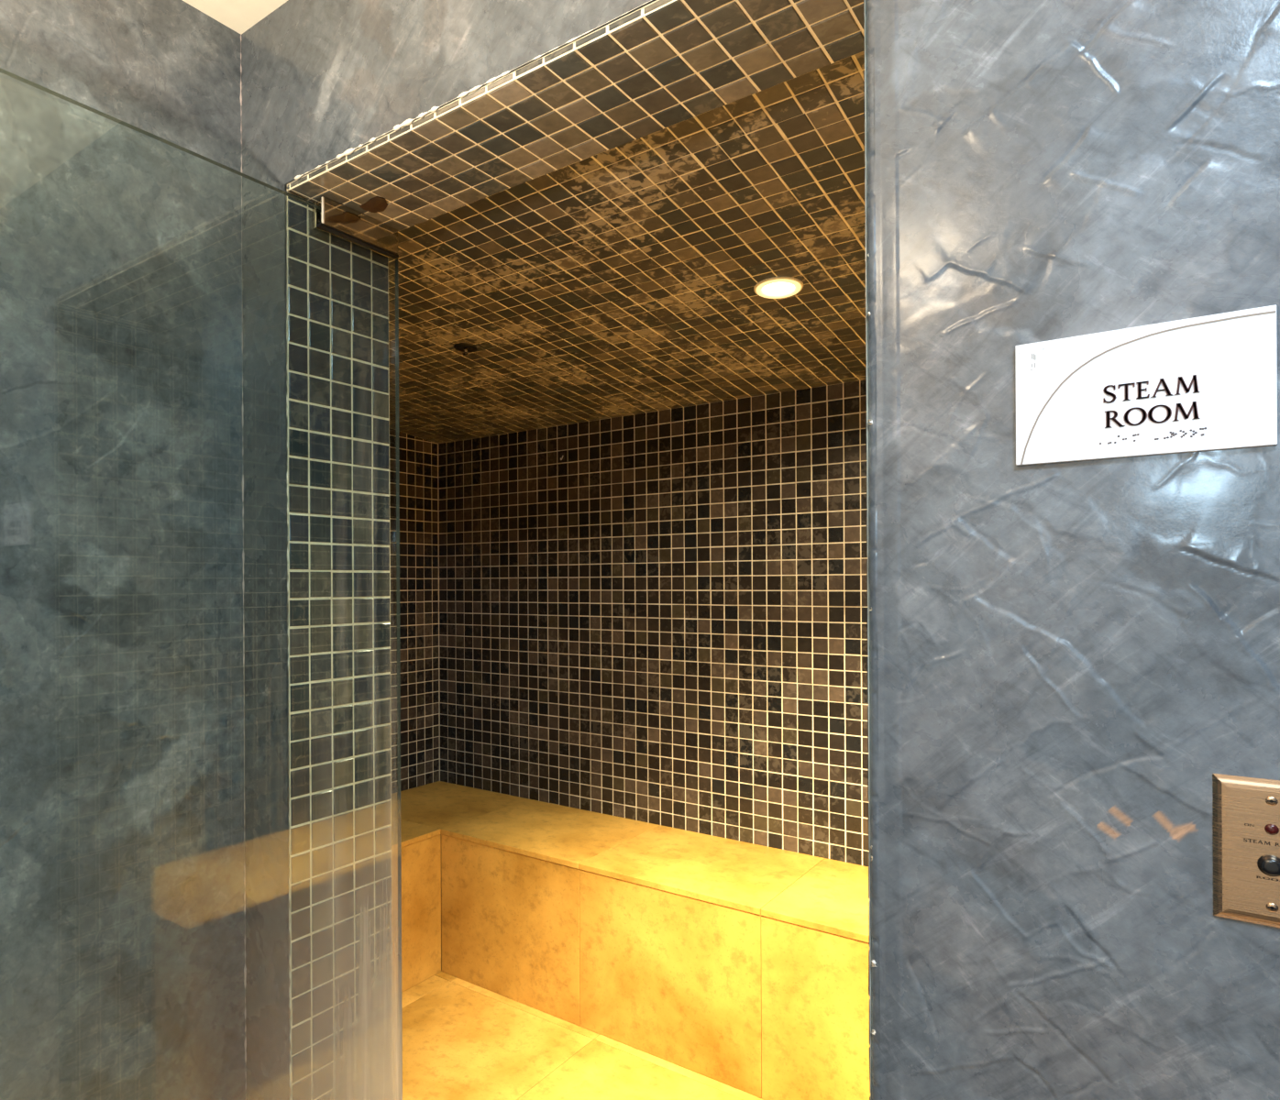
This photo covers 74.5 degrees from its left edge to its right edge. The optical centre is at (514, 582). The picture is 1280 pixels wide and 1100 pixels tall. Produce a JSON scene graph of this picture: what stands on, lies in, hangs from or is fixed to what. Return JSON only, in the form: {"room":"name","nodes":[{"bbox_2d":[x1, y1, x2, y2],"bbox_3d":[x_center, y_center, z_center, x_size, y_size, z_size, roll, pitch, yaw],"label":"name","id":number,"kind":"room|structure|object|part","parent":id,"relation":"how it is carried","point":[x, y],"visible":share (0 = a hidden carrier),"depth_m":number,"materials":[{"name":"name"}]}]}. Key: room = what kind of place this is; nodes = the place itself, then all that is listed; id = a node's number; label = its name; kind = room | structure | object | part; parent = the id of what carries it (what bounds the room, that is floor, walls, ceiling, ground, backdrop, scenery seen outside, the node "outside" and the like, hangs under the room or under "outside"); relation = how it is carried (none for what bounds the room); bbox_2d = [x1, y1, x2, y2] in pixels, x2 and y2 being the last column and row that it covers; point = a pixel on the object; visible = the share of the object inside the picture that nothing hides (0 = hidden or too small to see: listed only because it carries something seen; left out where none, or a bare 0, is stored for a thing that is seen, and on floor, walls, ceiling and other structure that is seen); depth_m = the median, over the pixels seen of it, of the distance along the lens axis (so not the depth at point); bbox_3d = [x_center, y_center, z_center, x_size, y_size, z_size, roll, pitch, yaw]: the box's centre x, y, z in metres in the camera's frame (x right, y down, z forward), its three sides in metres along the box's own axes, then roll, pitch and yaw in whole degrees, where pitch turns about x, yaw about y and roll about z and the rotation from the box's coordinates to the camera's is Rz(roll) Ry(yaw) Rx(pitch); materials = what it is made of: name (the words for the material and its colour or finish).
{"room":"spa","nodes":[
{"label":"spa","id":0,"kind":"room"},
{"bbox_2d":[0,0,245,1099],"bbox_3d":[-0.693,0.016,1.289,0.003,2.052,0.620,0,0,39],"label":"wall","id":1,"kind":"structure","parent":0,"point":[122,815],"depth_m":1.35,"materials":[{"name":"paint"}]},
{"bbox_2d":[182,0,287,34],"bbox_3d":[-0.284,-1.028,-0.297,2.690,0.030,2.620,0,0,39],"label":"ceiling","id":2,"kind":"structure","parent":0,"point":[239,16],"depth_m":1.47,"materials":[{"name":"beige paint"}]},
{"bbox_2d":[389,428,439,794],"bbox_3d":[-0.822,0.067,3.088,0.002,1.673,1.543,0,0,39],"label":"wall","id":3,"kind":"structure","parent":0,"point":[418,457],"depth_m":3.58,"materials":[{"name":"tile"}]},
{"bbox_2d":[392,901,764,1099],"bbox_3d":[0.229,1.403,2.252,2.675,0.030,1.543,0,0,39],"label":"floor","id":4,"kind":"structure","parent":0,"point":[462,1040],"depth_m":2.42,"materials":[{"name":"stone"}]},
{"bbox_2d":[391,781,870,1099],"bbox_3d":[0.228,1.133,2.253,2.674,0.510,1.540,0,0,39],"label":"stone bench","id":5,"kind":"object","parent":4,"relation":"on","point":[741,965],"visible":0.48,"depth_m":2.52,"materials":[{"name":"stone"}]},
{"bbox_3d":[-0.634,0.891,2.912,0.508,0.018,0.544,0,0,39],"label":"seat","id":6,"kind":"part","parent":5,"relation":"part of","materials":[{"name":"stone"}]},
{"bbox_3d":[-0.301,0.890,3.328,0.508,0.018,0.519,0,0,39],"label":"seat","id":7,"kind":"part","parent":5,"relation":"part of","materials":[{"name":"stone"}]},
{"bbox_3d":[0.128,0.887,2.985,0.595,0.018,0.520,0,0,39],"label":"seat","id":8,"kind":"part","parent":5,"relation":"part of","materials":[{"name":"stone"}]},
{"bbox_3d":[0.591,0.885,2.615,0.587,0.018,0.520,0,0,39],"label":"seat","id":9,"kind":"part","parent":5,"relation":"part of","materials":[{"name":"stone"}]},
{"bbox_3d":[1.006,0.883,2.283,0.474,0.018,0.520,0,0,39],"label":"seat","id":10,"kind":"part","parent":5,"relation":"part of","materials":[{"name":"stone"}]},
{"bbox_2d":[388,51,866,443],"bbox_3d":[0.218,-0.697,2.254,2.675,0.156,1.543,0,0,39],"label":"ceiling","id":11,"kind":"structure","parent":0,"point":[620,281],"depth_m":1.95,"materials":[{"name":"tile"}]},
{"bbox_2d":[453,342,477,355],"bbox_3d":[-0.146,-0.693,2.473,0.072,0.029,0.072,0,0,39],"label":"sprinkler","id":12,"kind":"object","parent":11,"relation":"attached to","point":[465,347],"depth_m":2.47,"materials":[{"name":"black metal"}]},
{"bbox_2d":[753,275,803,298],"bbox_3d":[0.621,-0.695,1.958,0.112,0.021,0.112,0,0,39],"label":"recessed light","id":13,"kind":"object","parent":11,"relation":"in","point":[779,285],"visible":1,"depth_m":1.95,"materials":[{"name":"beige"}]},
{"bbox_2d":[437,379,869,867],"bbox_3d":[0.703,0.136,2.855,2.675,1.518,0.002,0,0,39],"label":"wall","id":14,"kind":"structure","parent":0,"point":[662,621],"depth_m":2.97,"materials":[{"name":"tile"}]},
{"bbox_2d":[560,452,564,460],"bbox_3d":[0.184,-0.495,3.258,0.023,0.031,0.016,0,0,39],"label":"wall hook","id":15,"kind":"object","parent":14,"relation":"attached to","point":[562,455],"visible":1,"depth_m":3.26,"materials":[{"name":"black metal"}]},
{"bbox_2d":[241,0,1279,1099],"bbox_3d":[0.603,0.185,1.824,3.905,2.402,1.838,0,0,39],"label":"wall","id":16,"kind":"structure","parent":0,"point":[1065,658],"depth_m":0.76,"materials":[{"name":"paint"}]},
{"bbox_2d":[0,67,402,1099],"bbox_3d":[-0.504,0.352,1.283,0.035,2.074,0.886,0,0,39],"label":"door","id":17,"kind":"structure","parent":16,"relation":"in","point":[334,219],"depth_m":1.59,"materials":[{"name":"clear glass"}]},
{"bbox_2d":[240,34,246,1089],"bbox_3d":[-0.500,-0.009,1.530,0.005,2.002,0.005,0,0,39],"label":"trim","id":18,"kind":"structure","parent":16,"relation":"attached to","point":[243,554],"depth_m":1.53,"materials":[{"name":"grey metal"}]},
{"bbox_2d":[286,223,291,1099],"bbox_3d":[-0.396,0.153,1.450,0.004,1.677,0.003,0,0,-5],"label":"trim","id":19,"kind":"structure","parent":16,"relation":"attached to","point":[287,475],"depth_m":1.45,"materials":[{"name":"grey metal"}]},
{"bbox_2d":[286,190,392,1099],"bbox_3d":[-0.318,0.352,1.545,0.002,2.077,0.240,0,0,39],"label":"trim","id":20,"kind":"structure","parent":16,"relation":"attached to","point":[337,291],"depth_m":1.54,"materials":[{"name":"tile"}]},
{"bbox_2d":[359,196,387,212],"bbox_3d":[-0.251,-0.682,1.506,0.043,0.007,0.061,0,0,-41],"label":"trim","id":21,"kind":"structure","parent":16,"relation":"attached to","point":[375,204],"depth_m":1.50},
{"bbox_2d":[286,0,676,190],"bbox_3d":[-0.022,-0.693,1.150,0.968,0.012,0.002,0,0,39],"label":"trim","id":22,"kind":"structure","parent":16,"relation":"attached to","point":[656,5],"depth_m":1.15,"materials":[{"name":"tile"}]},
{"bbox_2d":[287,0,864,231],"bbox_3d":[0.053,-0.687,1.244,0.968,0.002,0.240,0,0,39],"label":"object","id":23,"kind":"structure","parent":16,"relation":"attached to","point":[681,60],"depth_m":1.18,"materials":[{"name":"tile"}]},
{"bbox_2d":[863,0,871,1099],"bbox_3d":[0.436,0.348,0.942,0.002,2.077,0.240,0,0,39],"label":"trim","id":24,"kind":"structure","parent":16,"relation":"attached to","point":[865,13],"depth_m":0.85,"materials":[{"name":"tile"}]},
{"bbox_2d":[867,253,876,1035],"bbox_3d":[0.363,0.062,0.844,0.008,0.795,0.003,0,0,39],"label":"trim","id":25,"kind":"structure","parent":16,"relation":"attached to","point":[874,963],"depth_m":0.84,"materials":[{"name":"grey metal"}]},
{"bbox_2d":[1015,305,1277,465],"bbox_3d":[0.527,-0.162,0.705,0.176,0.109,0.007,0,0,39],"label":"room sign","id":26,"kind":"object","parent":16,"relation":"attached to","point":[1208,382],"visible":1,"depth_m":0.70,"materials":[{"name":"white plastic"}]},
{"bbox_2d":[1018,348,1044,370],"bbox_3d":[0.467,-0.201,0.750,0.020,0.018,0.001,0,0,39],"label":"print","id":27,"kind":"object","parent":26,"relation":"on","point":[1029,358],"depth_m":0.75,"materials":[{"name":"grey"}]},
{"bbox_2d":[1212,772,1279,927],"bbox_3d":[0.592,0.213,0.650,0.070,0.116,0.013,0,0,39],"label":"control plate","id":28,"kind":"object","parent":16,"relation":"attached to","point":[1246,811],"visible":1,"depth_m":0.66,"materials":[{"name":"metal"}]},
{"bbox_2d":[1264,824,1279,835],"bbox_3d":[0.592,0.193,0.650,0.008,0.008,0.003,0,0,39],"label":"lamp","id":29,"kind":"object","parent":28,"relation":"on","point":[1269,829],"depth_m":0.65,"materials":[{"name":"red"}]}
]}

